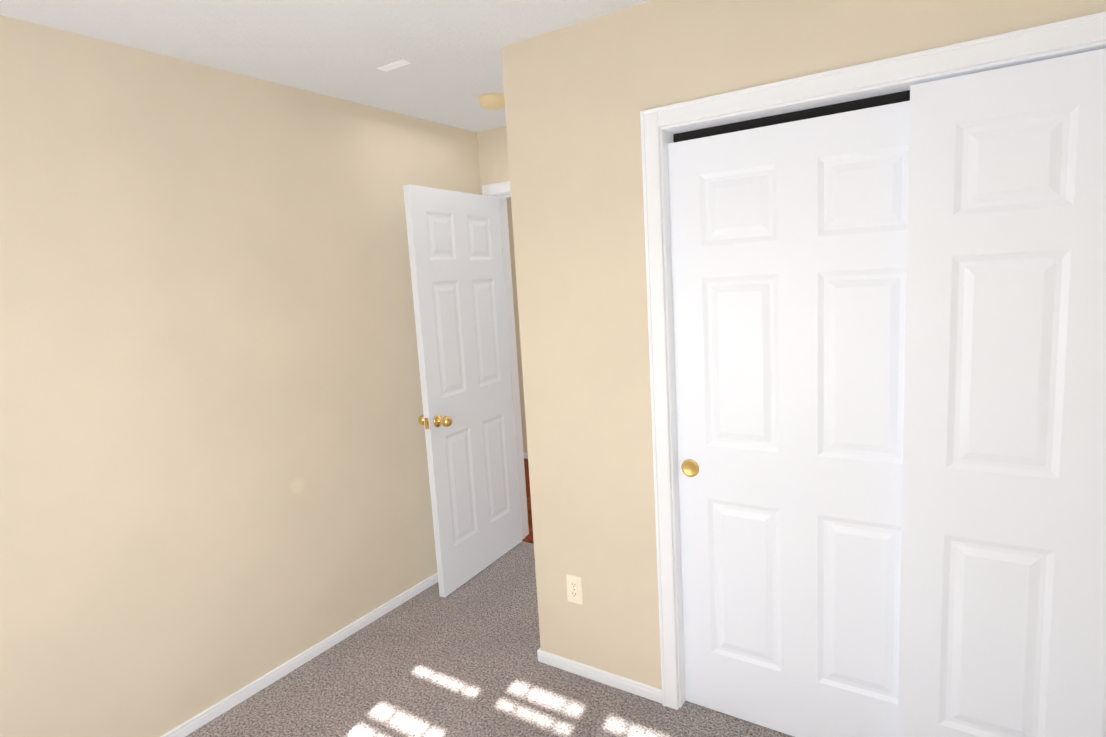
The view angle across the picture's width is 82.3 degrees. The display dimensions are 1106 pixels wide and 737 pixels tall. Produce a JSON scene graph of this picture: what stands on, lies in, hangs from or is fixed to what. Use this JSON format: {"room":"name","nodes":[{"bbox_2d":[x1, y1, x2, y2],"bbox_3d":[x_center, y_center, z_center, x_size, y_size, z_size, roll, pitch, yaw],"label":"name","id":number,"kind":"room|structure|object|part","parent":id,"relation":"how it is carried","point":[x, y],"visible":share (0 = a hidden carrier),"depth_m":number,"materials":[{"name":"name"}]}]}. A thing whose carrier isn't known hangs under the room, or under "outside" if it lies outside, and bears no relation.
{"room":"bedroom","nodes":[
{"label":"bedroom","id":0,"kind":"room"},
{"bbox_2d":[0,15,480,736],"bbox_3d":[-1.614,0.178,2.055,0.150,2.455,4.340,2,10,33],"label":"wall","id":1,"kind":"structure","parent":0,"point":[214,479],"depth_m":2.33,"materials":[{"name":"beige paint"}]},
{"bbox_2d":[160,573,437,736],"bbox_3d":[-1.438,1.358,2.232,0.016,0.052,4.173,2,10,33],"label":"baseboard","id":2,"kind":"structure","parent":1,"relation":"attached to","point":[201,719],"depth_m":2.71,"materials":[{"name":"white paint"}]},
{"bbox_2d":[0,0,647,131],"bbox_3d":[-0.125,-1.042,0.918,3.818,0.100,4.455,2,10,33],"label":"ceiling","id":3,"kind":"structure","parent":0,"point":[450,50],"depth_m":2.15,"materials":[{"name":"white paint"}]},
{"bbox_2d":[378,59,410,70],"bbox_3d":[-0.617,-1.177,2.461,0.140,0.005,0.044,2,10,33],"label":"cover plate","id":4,"kind":"object","parent":3,"relation":"attached to","point":[396,64],"visible":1,"depth_m":2.45,"materials":[{"name":"white plastic"}]},
{"bbox_2d":[478,93,504,109],"bbox_3d":[-0.280,-1.248,2.972,0.144,0.047,0.144,2,10,33],"label":"smoke detector","id":5,"kind":"object","parent":3,"relation":"attached to","point":[491,101],"visible":0.92,"depth_m":2.92,"materials":[{"name":"beige plastic"}]},
{"bbox_2d":[186,541,793,736],"bbox_3d":[-0.002,1.490,1.235,3.818,0.100,4.360,2,10,33],"label":"floor carpet","id":6,"kind":"object","parent":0,"point":[460,661],"depth_m":2.53,"materials":[{"name":"grey carpet"}]},
{"bbox_2d":[477,126,509,194],"bbox_3d":[0.634,-0.118,3.214,5.018,2.455,0.115,2,10,33],"label":"wall","id":7,"kind":"structure","parent":0,"point":[493,156],"depth_m":3.59,"materials":[{"name":"beige paint"}]},
{"bbox_2d":[482,181,528,539],"bbox_3d":[0.068,0.012,3.613,0.894,2.153,0.157,2,10,33],"label":"door frame","id":8,"kind":"structure","parent":7,"relation":"attached to","point":[498,189],"depth_m":3.81,"materials":[{"name":"white paint"}]},
{"bbox_2d":[403,184,521,596],"bbox_3d":[-0.448,0.100,3.439,0.201,2.063,0.768,1,9,29],"label":"bedroom door","id":9,"kind":"structure","parent":8,"relation":"attached to","point":[466,419],"depth_m":3.36,"materials":[{"name":"white paint"}]},
{"bbox_3d":[-0.603,0.265,3.170,0.201,0.066,0.104,1,9,29],"label":"knob","id":10,"kind":"part","parent":9,"relation":"part of","materials":[{"name":"gold metal"}]},
{"bbox_2d":[506,197,527,452],"bbox_3d":[1.246,-0.524,4.598,4.500,2.800,0.115,2,10,33],"label":"wall","id":11,"kind":"structure","parent":0,"point":[516,314],"depth_m":5.59,"materials":[{"name":"beige paint"}]},
{"bbox_2d":[522,458,533,543],"bbox_3d":[0.915,1.022,4.173,4.500,0.100,1.625,2,10,33],"label":"floor","id":12,"kind":"structure","parent":0,"point":[528,538],"depth_m":4.55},
{"bbox_2d":[501,0,1105,689],"bbox_3d":[0.997,0.053,1.846,2.600,2.455,0.115,2,10,33],"label":"wall","id":13,"kind":"structure","parent":0,"point":[579,96],"depth_m":2.27,"materials":[{"name":"beige paint"}]},
{"bbox_2d":[537,649,539,661],"bbox_3d":[0.199,1.144,3.063,0.016,0.052,0.950,2,10,33],"label":"baseboard","id":14,"kind":"structure","parent":13,"relation":"attached to","point":[538,651],"depth_m":2.67,"materials":[{"name":"white paint"}]},
{"bbox_2d":[566,574,582,604],"bbox_3d":[0.085,0.881,2.525,0.070,0.115,0.008,2,10,33],"label":"outlet","id":15,"kind":"object","parent":13,"relation":"attached to","point":[574,590],"visible":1,"depth_m":2.52,"materials":[{"name":"beige plastic"}]},
{"bbox_2d":[539,647,661,703],"bbox_3d":[0.184,1.222,2.519,0.545,0.052,0.012,2,10,33],"label":"baseboard","id":16,"kind":"structure","parent":13,"relation":"attached to","point":[625,684],"depth_m":2.50,"materials":[{"name":"white paint"}]},
{"bbox_2d":[668,101,909,736],"bbox_3d":[0.787,0.260,2.021,0.815,2.010,0.040,2,10,33],"label":"closet door","id":17,"kind":"structure","parent":13,"relation":"in","point":[789,254],"depth_m":2.01,"materials":[{"name":"white paint"}]},
{"bbox_3d":[0.480,0.349,2.219,0.064,0.064,0.005,2,10,33],"label":"handle","id":18,"kind":"part","parent":17,"relation":"part of","materials":[{"name":"gold metal"}]},
{"bbox_2d":[673,90,909,142],"bbox_3d":[1.044,-0.729,1.722,1.521,0.080,0.005,2,10,33],"label":"door track","id":19,"kind":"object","parent":13,"relation":"attached to","point":[886,99],"depth_m":1.92,"materials":[{"name":"black metal"}]},
{"bbox_2d":[640,12,1105,709],"bbox_3d":[1.072,0.222,1.814,1.653,2.121,0.136,2,10,33],"label":"trim","id":20,"kind":"structure","parent":13,"relation":"attached to","point":[664,124],"depth_m":2.05,"materials":[{"name":"white paint"}]},
{"bbox_2d":[898,48,1105,736],"bbox_3d":[1.348,0.272,1.597,0.815,2.039,0.040,2,10,33],"label":"closet door","id":21,"kind":"structure","parent":13,"relation":"in","point":[1003,594],"depth_m":1.66,"materials":[{"name":"white paint"}]}
]}

